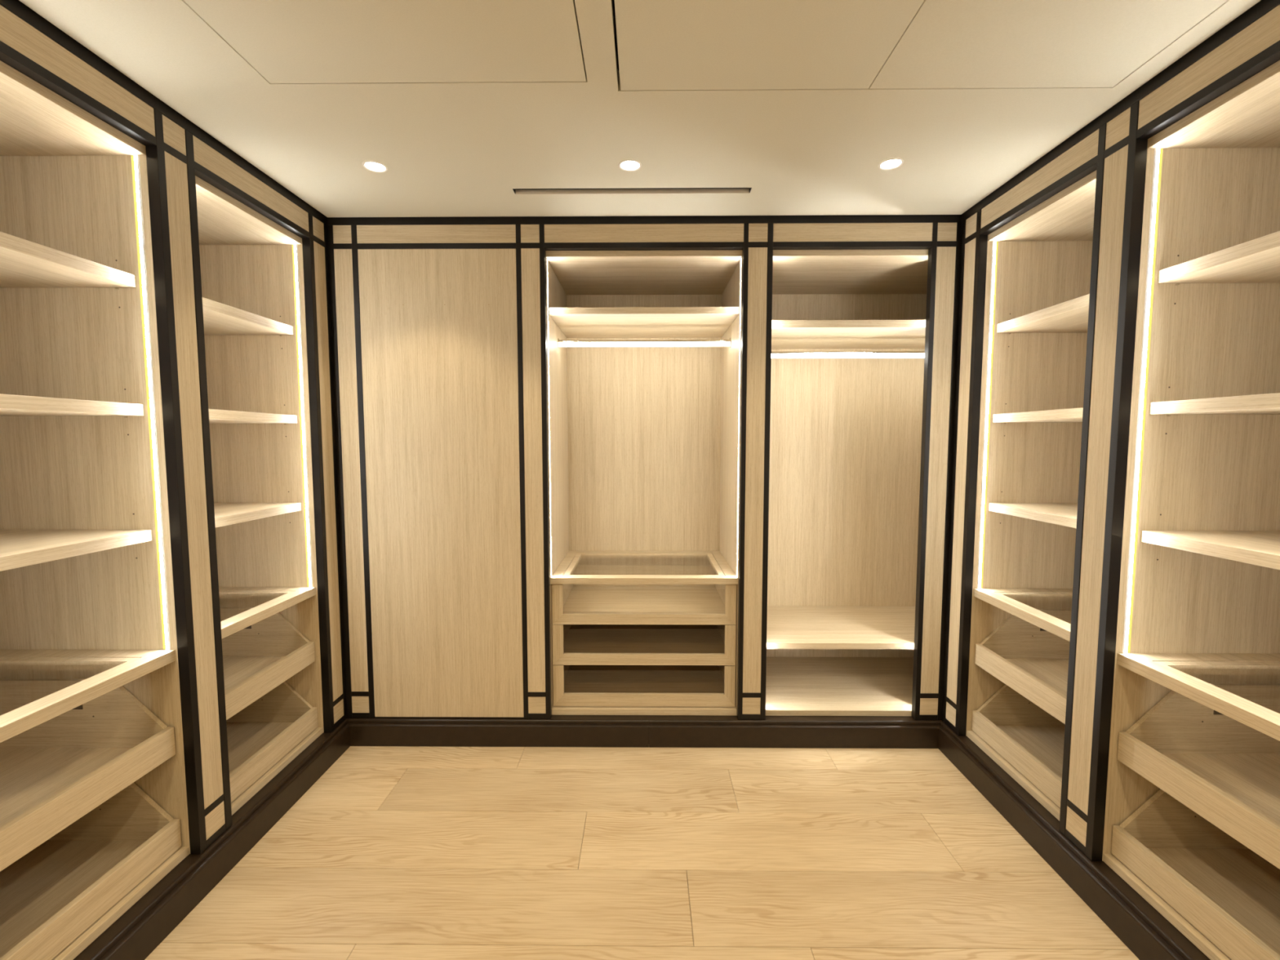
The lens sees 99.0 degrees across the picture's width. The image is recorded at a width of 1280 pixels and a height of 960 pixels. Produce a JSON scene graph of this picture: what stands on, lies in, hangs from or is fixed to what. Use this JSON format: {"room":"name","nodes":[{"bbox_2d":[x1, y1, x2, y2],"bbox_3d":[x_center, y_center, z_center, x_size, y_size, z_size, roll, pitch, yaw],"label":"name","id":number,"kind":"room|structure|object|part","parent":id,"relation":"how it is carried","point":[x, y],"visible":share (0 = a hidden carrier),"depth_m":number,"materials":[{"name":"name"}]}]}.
{"room":"walk-in closet","nodes":[
{"label":"walk-in closet","id":0,"kind":"room"},
{"bbox_2d":[0,0,346,854],"bbox_3d":[-1.969,0.119,1.102,0.900,2.715,4.847,0,4,0],"label":"closet frame","id":1,"kind":"structure","parent":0,"point":[178,150],"depth_m":1.86,"materials":[{"name":"paint"}]},
{"bbox_3d":[-1.531,-1.094,1.390,0.022,0.086,0.640,0,4,0],"label":"frieze panel","id":2,"kind":"part","parent":1,"relation":"part of","materials":[{"name":"brown wood"}]},
{"bbox_2d":[0,60,190,959],"bbox_3d":[-1.914,0.143,1.483,0.721,2.343,0.676,0,4,0],"label":"wardrobe","id":3,"kind":"object","parent":1,"relation":"attached to","point":[94,808],"visible":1,"depth_m":1.76,"materials":[{"name":"brown wood"}]},
{"bbox_3d":[-1.934,-0.611,1.429,0.644,0.038,0.638,0,4,0],"label":"shelf","id":4,"kind":"part","parent":3,"relation":"part of","materials":[{"name":"brown wood"}]},
{"bbox_3d":[-1.902,0.607,1.516,0.575,0.030,0.510,0,4,0],"label":"lid frame","id":5,"kind":"part","parent":3,"relation":"part of","materials":[{"name":"brown wood"}]},
{"bbox_3d":[-1.933,-0.204,1.458,0.644,0.037,0.638,0,4,0],"label":"shelf","id":6,"kind":"part","parent":3,"relation":"part of","materials":[{"name":"brown wood"}]},
{"bbox_3d":[-1.906,-1.011,1.399,0.703,0.028,0.640,0,4,0],"label":"panel","id":7,"kind":"part","parent":3,"relation":"part of","materials":[{"name":"brown wood"}]},
{"bbox_3d":[-1.933,0.204,1.487,0.644,0.036,0.638,0,4,0],"label":"shelf","id":8,"kind":"part","parent":3,"relation":"part of","materials":[{"name":"brown wood"}]},
{"bbox_2d":[0,678,175,871],"bbox_3d":[-1.900,0.821,1.532,0.651,0.262,0.636,0,4,0],"label":"tray","id":9,"kind":"object","parent":3,"relation":"on","point":[57,771],"depth_m":1.79,"materials":[{"name":"brown wood"}]},
{"bbox_2d":[0,648,175,742],"bbox_3d":[-1.907,0.610,1.516,0.696,0.037,0.638,0,4,0],"label":"countertop","id":10,"kind":"structure","parent":3,"relation":"on","point":[13,724],"depth_m":1.61,"materials":[{"name":"brown wood"}]},
{"bbox_2d":[0,782,181,959],"bbox_3d":[-1.900,1.147,1.555,0.651,0.264,0.636,0,4,0],"label":"tray","id":11,"kind":"object","parent":3,"relation":"on","point":[52,897],"depth_m":1.72,"materials":[{"name":"brown wood"}]},
{"bbox_3d":[-1.905,1.298,1.566,0.701,0.028,0.640,0,4,0],"label":"panel","id":12,"kind":"part","parent":3,"relation":"part of","materials":[{"name":"brown wood"}]},
{"bbox_2d":[133,155,168,648],"bbox_3d":[-1.583,-0.226,1.775,0.009,1.589,0.005,0,4,0],"label":"diffuser","id":13,"kind":"object","parent":3,"relation":"attached to","point":[141,248],"depth_m":1.77,"materials":[{"name":"white plastic"}]},
{"bbox_3d":[-1.527,0.045,1.865,0.022,2.204,0.088,0,4,0],"label":"pilaster panel","id":14,"kind":"part","parent":1,"relation":"part of","materials":[{"name":"brown wood"}]},
{"bbox_2d":[73,718,350,959],"bbox_3d":[-1.540,1.435,0.794,0.090,0.132,4.050,0,4,0],"label":"baseboard","id":15,"kind":"structure","parent":1,"relation":"attached to","point":[144,926],"depth_m":1.90,"materials":[{"name":"black wood"}]},
{"bbox_3d":[-1.524,-1.150,2.173,0.022,0.086,0.639,0,4,0],"label":"frieze panel","id":16,"kind":"part","parent":1,"relation":"part of","materials":[{"name":"brown wood"}]},
{"bbox_2d":[195,175,324,815],"bbox_3d":[-1.907,0.087,2.266,0.721,2.343,0.676,0,4,0],"label":"wardrobe","id":17,"kind":"object","parent":1,"relation":"attached to","point":[251,265],"visible":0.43,"depth_m":2.54,"materials":[{"name":"brown wood"}]},
{"bbox_3d":[-1.927,-0.667,2.212,0.644,0.038,0.638,0,4,0],"label":"shelf","id":18,"kind":"part","parent":17,"relation":"part of","materials":[{"name":"brown wood"}]},
{"bbox_3d":[-1.899,-1.067,2.182,0.703,0.028,0.640,0,4,0],"label":"panel","id":19,"kind":"part","parent":17,"relation":"part of","materials":[{"name":"brown wood"}]},
{"bbox_3d":[-1.889,0.545,2.299,0.531,0.005,0.452,0,4,0],"label":"glass pane","id":20,"kind":"part","parent":17,"relation":"part of","materials":[{"name":"glass"}]},
{"bbox_3d":[-1.927,-0.261,2.241,0.644,0.037,0.638,0,4,0],"label":"shelf","id":21,"kind":"part","parent":17,"relation":"part of","materials":[{"name":"brown wood"}]},
{"bbox_3d":[-1.895,0.551,2.299,0.575,0.030,0.510,0,4,0],"label":"lid frame","id":22,"kind":"part","parent":17,"relation":"part of","materials":[{"name":"brown wood"}]},
{"bbox_3d":[-1.926,0.148,2.270,0.644,0.036,0.638,0,4,0],"label":"shelf","id":23,"kind":"part","parent":17,"relation":"part of","materials":[{"name":"brown wood"}]},
{"bbox_2d":[219,607,315,719],"bbox_3d":[-1.893,0.765,2.314,0.651,0.262,0.636,0,4,0],"label":"tray","id":24,"kind":"object","parent":17,"relation":"on","point":[259,657],"depth_m":2.60,"materials":[{"name":"brown wood"}]},
{"bbox_2d":[218,586,315,638],"bbox_3d":[-1.900,0.553,2.299,0.696,0.037,0.638,0,4,0],"label":"countertop","id":25,"kind":"structure","parent":17,"relation":"on","point":[238,623],"depth_m":2.35,"materials":[{"name":"brown wood"}]},
{"bbox_2d":[226,681,318,802],"bbox_3d":[-1.893,1.090,2.338,0.651,0.264,0.636,0,4,0],"label":"tray","id":26,"kind":"object","parent":17,"relation":"on","point":[262,735],"depth_m":2.54,"materials":[{"name":"brown wood"}]},
{"bbox_3d":[-1.898,1.242,2.349,0.701,0.028,0.640,0,4,0],"label":"panel","id":27,"kind":"part","parent":17,"relation":"part of","materials":[{"name":"brown wood"}]},
{"bbox_2d":[293,244,311,586],"bbox_3d":[-1.576,-0.282,2.558,0.009,1.589,0.005,0,4,0],"label":"diffuser","id":28,"kind":"object","parent":17,"relation":"attached to","point":[300,351],"depth_m":2.55,"materials":[{"name":"white plastic"}]},
{"bbox_3d":[-1.520,-0.011,2.650,0.022,2.204,0.091,0,4,0],"label":"pilaster panel","id":29,"kind":"part","parent":1,"relation":"part of","materials":[{"name":"brown wood"}]},
{"bbox_2d":[0,0,1279,250],"bbox_3d":[-0.002,-1.192,0.942,4.745,0.120,4.950,0,4,0],"label":"ceiling","id":30,"kind":"structure","parent":0,"point":[447,149],"depth_m":1.88,"materials":[{"name":"paint"}]},
{"bbox_2d":[362,160,387,173],"bbox_3d":[-1.028,-1.214,2.121,0.091,0.004,0.091,0,4,0],"label":"recessed light","id":31,"kind":"object","parent":30,"relation":"in","point":[372,166],"visible":1,"depth_m":2.12,"materials":[{"name":"white glass"}]},
{"bbox_2d":[183,0,586,83],"bbox_3d":[-0.635,-1.154,1.126,0.942,0.018,0.998,0,4,0],"label":"ceiling panel","id":32,"kind":"object","parent":30,"relation":"attached to","point":[285,41],"visible":1,"depth_m":1.45,"materials":[{"name":"paint"}]},
{"bbox_2d":[617,159,641,171],"bbox_3d":[-0.038,-1.215,2.112,0.091,0.004,0.091,0,4,0],"label":"recessed light","id":33,"kind":"object","parent":30,"relation":"in","point":[628,165],"visible":1,"depth_m":2.11,"materials":[{"name":"white glass"}]},
{"bbox_2d":[512,187,751,194],"bbox_3d":[-0.034,-1.259,2.329,1.010,0.053,0.051,0,4,0],"label":"ceiling vent","id":34,"kind":"object","parent":30,"relation":"in","point":[641,190],"visible":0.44,"depth_m":2.35,"materials":[{"name":"metal"}]},
{"bbox_2d":[614,0,924,90],"bbox_3d":[0.312,-1.156,1.139,0.750,0.018,1.041,0,4,0],"label":"ceiling panel","id":35,"kind":"object","parent":30,"relation":"attached to","point":[662,44],"visible":1,"depth_m":1.46,"materials":[{"name":"paint"}]},
{"bbox_2d":[878,157,903,169],"bbox_3d":[0.965,-1.215,2.103,0.091,0.004,0.091,0,4,0],"label":"recessed light","id":36,"kind":"object","parent":30,"relation":"in","point":[895,162],"visible":1,"depth_m":2.10,"materials":[{"name":"white glass"}]},
{"bbox_2d":[869,0,1227,88],"bbox_3d":[1.056,-1.156,1.133,0.733,0.018,1.041,0,4,0],"label":"ceiling panel","id":37,"kind":"object","parent":30,"relation":"attached to","point":[947,43],"visible":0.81,"depth_m":1.45,"materials":[{"name":"paint"}]},
{"bbox_2d":[144,720,1139,959],"bbox_3d":[0.001,1.524,1.163,4.845,0.100,5.000,0,4,0],"label":"floor","id":38,"kind":"structure","parent":0,"point":[393,852],"depth_m":2.01,"materials":[{"name":"brown wood"}]},
{"bbox_2d":[326,213,962,719],"bbox_3d":[0.018,-0.031,3.153,4.639,2.715,0.900,0,4,0],"label":"closet frame","id":39,"kind":"structure","parent":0,"point":[757,236],"depth_m":2.67,"materials":[{"name":"paint"}]},
{"bbox_3d":[-1.434,-0.017,2.729,0.089,2.204,0.022,0,4,0],"label":"pilaster panel","id":40,"kind":"part","parent":39,"relation":"part of","materials":[{"name":"brown wood"}]},
{"bbox_3d":[-0.981,-1.185,2.641,0.767,0.086,0.022,0,4,0],"label":"frieze panel","id":41,"kind":"part","parent":39,"relation":"part of","materials":[{"name":"brown wood"}]},
{"bbox_2d":[357,248,524,717],"bbox_3d":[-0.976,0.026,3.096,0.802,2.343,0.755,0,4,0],"label":"wall panel","id":42,"kind":"object","parent":39,"relation":"attached to","point":[439,326],"visible":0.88,"depth_m":2.72,"materials":[{"name":"brown wood"}]},
{"bbox_3d":[-0.527,-0.017,2.721,0.090,2.204,0.022,0,4,0],"label":"pilaster panel","id":43,"kind":"part","parent":39,"relation":"part of","materials":[{"name":"brown wood"}]},
{"bbox_2d":[346,715,941,748],"bbox_3d":[0.015,1.288,2.815,3.045,0.132,0.090,0,4,0],"label":"baseboard","id":44,"kind":"structure","parent":39,"relation":"attached to","point":[559,731],"depth_m":2.77,"materials":[{"name":"black wood"}]},
{"bbox_3d":[0.019,-1.185,2.633,0.957,0.086,0.022,0,4,0],"label":"frieze panel","id":45,"kind":"part","parent":39,"relation":"part of","materials":[{"name":"brown wood"}]},
{"bbox_2d":[546,249,742,715],"bbox_3d":[0.023,0.025,3.104,0.993,2.343,0.721,0,4,0],"label":"wardrobe","id":46,"kind":"object","parent":39,"relation":"attached to","point":[644,347],"visible":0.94,"depth_m":3.22,"materials":[{"name":"brown wood"}]},
{"bbox_2d":[546,259,551,576],"bbox_3d":[-0.460,-0.297,2.756,0.005,1.590,0.009,0,4,0],"label":"diffuser","id":47,"kind":"object","parent":46,"relation":"attached to","point":[548,346],"depth_m":2.75,"materials":[{"name":"white plastic"}]},
{"bbox_3d":[-0.464,0.025,3.108,0.018,2.343,0.721,0,4,0],"label":"panel","id":48,"kind":"part","parent":46,"relation":"part of","materials":[{"name":"brown wood"}]},
{"bbox_3d":[0.021,0.932,2.842,0.946,0.056,0.020,0,4,0],"label":"rail","id":49,"kind":"part","parent":46,"relation":"part of","materials":[{"name":"brown wood"}]},
{"bbox_3d":[0.022,-1.129,3.012,0.957,0.028,0.703,0,4,0],"label":"panel","id":50,"kind":"part","parent":46,"relation":"part of","materials":[{"name":"brown wood"}]},
{"bbox_2d":[548,306,739,337],"bbox_3d":[0.023,-0.872,3.059,0.955,0.033,0.644,0,4,0],"label":"shelf","id":51,"kind":"object","parent":46,"relation":"attached to","point":[596,322],"depth_m":2.93,"materials":[{"name":"brown wood"}]},
{"bbox_3d":[0.023,-0.769,3.025,0.953,0.014,0.015,0,4,0],"label":"hanging rail","id":52,"kind":"part","parent":46,"relation":"part of","materials":[{"name":"metal"}]},
{"bbox_3d":[0.024,1.063,3.177,0.924,0.158,0.629,0,4,0],"label":"drawer","id":53,"kind":"part","parent":46,"relation":"part of","materials":[{"name":"brown wood"}]},
{"bbox_3d":[0.021,1.149,2.858,0.946,0.064,0.020,0,4,0],"label":"rail","id":54,"kind":"part","parent":46,"relation":"part of","materials":[{"name":"brown wood"}]},
{"bbox_3d":[0.024,0.845,3.161,0.924,0.152,0.629,0,4,0],"label":"drawer","id":55,"kind":"part","parent":46,"relation":"part of","materials":[{"name":"brown wood"}]},
{"bbox_3d":[0.023,0.632,3.146,0.924,0.148,0.629,0,4,0],"label":"drawer","id":56,"kind":"part","parent":46,"relation":"part of","materials":[{"name":"brown wood"}]},
{"bbox_3d":[0.021,0.719,2.827,0.946,0.053,0.020,0,4,0],"label":"rail","id":57,"kind":"part","parent":46,"relation":"part of","materials":[{"name":"brown wood"}]},
{"bbox_2d":[550,551,737,584],"bbox_3d":[0.024,0.490,3.131,0.956,0.031,0.696,0,4,0],"label":"countertop","id":58,"kind":"structure","parent":46,"relation":"on","point":[557,577],"depth_m":2.79,"materials":[{"name":"brown wood"}]},
{"bbox_3d":[0.024,0.488,3.127,0.841,0.024,0.575,0,4,0],"label":"lid frame","id":59,"kind":"part","parent":46,"relation":"part of","materials":[{"name":"brown wood"}]},
{"bbox_3d":[0.024,0.485,3.119,0.783,0.005,0.531,0,4,0],"label":"glass pane","id":60,"kind":"part","parent":46,"relation":"part of","materials":[{"name":"glass"}]},
{"bbox_3d":[0.024,1.178,3.179,0.957,0.032,0.701,0,4,0],"label":"panel","id":61,"kind":"part","parent":46,"relation":"part of","materials":[{"name":"brown wood"}]},
{"bbox_3d":[0.026,0.000,3.455,0.957,2.343,0.018,0,4,0],"label":"panel","id":62,"kind":"part","parent":46,"relation":"part of","materials":[{"name":"brown wood"}]},
{"bbox_3d":[0.511,0.025,3.100,0.018,2.343,0.721,0,4,0],"label":"panel","id":63,"kind":"part","parent":46,"relation":"part of","materials":[{"name":"brown wood"}]},
{"bbox_2d":[737,258,741,546],"bbox_3d":[0.500,-0.297,2.748,0.005,1.590,0.009,0,4,0],"label":"diffuser","id":64,"kind":"object","parent":46,"relation":"attached to","point":[739,425],"depth_m":2.74,"materials":[{"name":"white plastic"}]},
{"bbox_3d":[0.567,-0.017,2.712,0.092,2.204,0.022,0,4,0],"label":"pilaster panel","id":65,"kind":"part","parent":39,"relation":"part of","materials":[{"name":"brown wood"}]},
{"bbox_2d":[765,248,928,715],"bbox_3d":[1.435,0.025,3.092,1.621,2.343,0.721,0,4,0],"label":"wardrobe","id":66,"kind":"object","parent":39,"relation":"attached to","point":[848,326],"visible":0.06,"depth_m":3.40,"materials":[{"name":"brown wood"}]},
{"bbox_3d":[1.435,1.179,3.167,1.585,0.030,0.701,0,4,0],"label":"panel","id":67,"kind":"part","parent":66,"relation":"part of","materials":[{"name":"brown wood"}]},
{"bbox_2d":[766,605,915,648],"bbox_3d":[1.435,0.844,3.171,1.583,0.031,0.644,0,4,0],"label":"shelf","id":68,"kind":"object","parent":66,"relation":"attached to","point":[788,627],"depth_m":3.09,"materials":[{"name":"brown wood"}]},
{"bbox_3d":[1.434,-0.704,3.017,1.581,0.014,0.015,0,4,0],"label":"hanging rail","id":69,"kind":"part","parent":66,"relation":"part of","materials":[{"name":"metal"}]},
{"bbox_2d":[771,320,925,348],"bbox_3d":[1.434,-0.805,3.052,1.583,0.036,0.644,0,4,0],"label":"shelf","id":70,"kind":"object","parent":66,"relation":"attached to","point":[785,334],"depth_m":2.91,"materials":[{"name":"brown wood"}]},
{"bbox_3d":[1.433,-1.129,3.000,1.585,0.028,0.703,0,4,0],"label":"panel","id":71,"kind":"part","parent":66,"relation":"part of","materials":[{"name":"brown wood"}]},
{"bbox_3d":[1.017,-1.185,2.624,0.759,0.086,0.022,0,4,0],"label":"frieze panel","id":72,"kind":"part","parent":39,"relation":"part of","materials":[{"name":"brown wood"}]},
{"bbox_3d":[1.467,-0.018,2.704,0.092,2.204,0.022,0,4,0],"label":"pilaster panel","id":73,"kind":"part","parent":39,"relation":"part of","materials":[{"name":"brown wood"}]},
{"bbox_2d":[942,0,1279,861],"bbox_3d":[1.969,0.118,1.068,0.900,2.715,4.847,0,4,0],"label":"closet frame","id":74,"kind":"structure","parent":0,"point":[1114,144],"depth_m":1.83,"materials":[{"name":"paint"}]},
{"bbox_3d":[1.546,-0.011,2.616,0.022,2.204,0.089,0,4,0],"label":"pilaster panel","id":75,"kind":"part","parent":74,"relation":"part of","materials":[{"name":"brown wood"}]},
{"bbox_2d":[965,170,1096,820],"bbox_3d":[1.927,0.087,2.225,0.721,2.343,0.676,0,4,0],"label":"wardrobe","id":76,"kind":"object","parent":74,"relation":"attached to","point":[1038,267],"visible":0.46,"depth_m":2.51,"materials":[{"name":"brown wood"}]},
{"bbox_2d":[978,241,995,588],"bbox_3d":[1.601,-0.282,2.523,0.009,1.589,0.005,0,4,0],"label":"diffuser","id":77,"kind":"object","parent":76,"relation":"attached to","point":[990,335],"depth_m":2.52,"materials":[{"name":"white plastic"}]},
{"bbox_3d":[1.919,1.241,2.308,0.701,0.028,0.640,0,4,0],"label":"panel","id":78,"kind":"part","parent":76,"relation":"part of","materials":[{"name":"brown wood"}]},
{"bbox_2d":[972,684,1065,808],"bbox_3d":[1.914,1.090,2.297,0.651,0.264,0.636,0,4,0],"label":"drawer","id":79,"kind":"object","parent":76,"relation":"on","point":[1026,738],"depth_m":2.50,"materials":[{"name":"brown wood"}]},
{"bbox_2d":[974,609,1071,724],"bbox_3d":[1.914,0.764,2.274,0.651,0.262,0.636,0,4,0],"label":"drawer","id":80,"kind":"object","parent":76,"relation":"on","point":[1032,660],"depth_m":2.56,"materials":[{"name":"brown wood"}]},
{"bbox_2d":[973,588,1072,641],"bbox_3d":[1.920,0.553,2.259,0.696,0.037,0.638,0,4,0],"label":"countertop","id":81,"kind":"structure","parent":76,"relation":"on","point":[1060,628],"depth_m":2.31,"materials":[{"name":"brown wood"}]},
{"bbox_3d":[1.946,0.148,2.229,0.644,0.036,0.638,0,4,0],"label":"shelf","id":82,"kind":"part","parent":76,"relation":"part of","materials":[{"name":"brown wood"}]},
{"bbox_3d":[1.916,0.551,2.258,0.575,0.030,0.510,0,4,0],"label":"lid frame","id":83,"kind":"part","parent":76,"relation":"part of","materials":[{"name":"brown wood"}]},
{"bbox_3d":[1.946,-0.261,2.200,0.644,0.037,0.638,0,4,0],"label":"shelf","id":84,"kind":"part","parent":76,"relation":"part of","materials":[{"name":"brown wood"}]},
{"bbox_3d":[1.909,0.544,2.258,0.531,0.005,0.452,0,4,0],"label":"glass pane","id":85,"kind":"part","parent":76,"relation":"part of","materials":[{"name":"glass"}]},
{"bbox_3d":[1.917,-1.068,2.142,0.703,0.028,0.640,0,4,0],"label":"panel","id":86,"kind":"part","parent":76,"relation":"part of","materials":[{"name":"brown wood"}]},
{"bbox_3d":[1.945,-0.668,2.170,0.644,0.038,0.638,0,4,0],"label":"shelf","id":87,"kind":"part","parent":76,"relation":"part of","materials":[{"name":"brown wood"}]},
{"bbox_3d":[1.542,-1.151,2.139,0.022,0.086,0.640,0,4,0],"label":"frieze panel","id":88,"kind":"part","parent":74,"relation":"part of","materials":[{"name":"brown wood"}]},
{"bbox_2d":[937,720,1210,959],"bbox_3d":[1.534,1.435,0.767,0.090,0.132,4.050,0,4,0],"label":"baseboard","id":89,"kind":"structure","parent":74,"relation":"attached to","point":[1141,928],"depth_m":1.89,"materials":[{"name":"black wood"}]},
{"bbox_3d":[1.540,0.045,1.832,0.022,2.204,0.091,0,4,0],"label":"pilaster panel","id":90,"kind":"part","parent":74,"relation":"part of","materials":[{"name":"brown wood"}]},
{"bbox_2d":[1102,60,1279,959],"bbox_3d":[1.920,0.143,1.441,0.721,2.343,0.676,0,4,0],"label":"wardrobe","id":91,"kind":"object","parent":74,"relation":"attached to","point":[1192,820],"visible":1,"depth_m":1.72,"materials":[{"name":"brown wood"}]},
{"bbox_2d":[1124,148,1159,652],"bbox_3d":[1.594,-0.226,1.740,0.009,1.589,0.005,0,4,0],"label":"diffuser","id":92,"kind":"object","parent":91,"relation":"attached to","point":[1153,225],"depth_m":1.73,"materials":[{"name":"white plastic"}]},
{"bbox_3d":[1.913,1.298,1.525,0.701,0.028,0.640,0,4,0],"label":"panel","id":93,"kind":"part","parent":91,"relation":"part of","materials":[{"name":"brown wood"}]},
{"bbox_2d":[1111,789,1279,959],"bbox_3d":[1.907,1.147,1.514,0.651,0.264,0.636,0,4,0],"label":"drawer","id":94,"kind":"object","parent":91,"relation":"on","point":[1225,893],"depth_m":1.71,"materials":[{"name":"brown wood"}]},
{"bbox_2d":[1116,653,1279,741],"bbox_3d":[1.914,0.610,1.475,0.696,0.037,0.638,0,4,0],"label":"countertop","id":95,"kind":"structure","parent":91,"relation":"on","point":[1267,722],"depth_m":1.60,"materials":[{"name":"brown wood"}]},
{"bbox_2d":[1117,683,1279,869],"bbox_3d":[1.907,0.821,1.490,0.651,0.262,0.636,0,4,0],"label":"drawer","id":96,"kind":"object","parent":91,"relation":"on","point":[1226,771],"depth_m":1.77,"materials":[{"name":"brown wood"}]},
{"bbox_3d":[1.939,0.204,1.446,0.644,0.036,0.638,0,4,0],"label":"shelf","id":97,"kind":"part","parent":91,"relation":"part of","materials":[{"name":"brown wood"}]},
{"bbox_3d":[1.910,-1.011,1.358,0.703,0.028,0.640,0,4,0],"label":"panel","id":98,"kind":"part","parent":91,"relation":"part of","materials":[{"name":"brown wood"}]},
{"bbox_3d":[1.939,-0.204,1.416,0.644,0.037,0.638,0,4,0],"label":"shelf","id":99,"kind":"part","parent":91,"relation":"part of","materials":[{"name":"brown wood"}]},
{"bbox_3d":[1.909,0.607,1.475,0.575,0.030,0.510,0,4,0],"label":"lid frame","id":100,"kind":"part","parent":91,"relation":"part of","materials":[{"name":"brown wood"}]},
{"bbox_3d":[1.938,-0.611,1.387,0.644,0.038,0.638,0,4,0],"label":"shelf","id":101,"kind":"part","parent":91,"relation":"part of","materials":[{"name":"brown wood"}]},
{"bbox_3d":[1.535,-1.094,1.355,0.022,0.086,0.640,0,4,0],"label":"frieze panel","id":102,"kind":"part","parent":74,"relation":"part of","materials":[{"name":"brown wood"}]}
]}

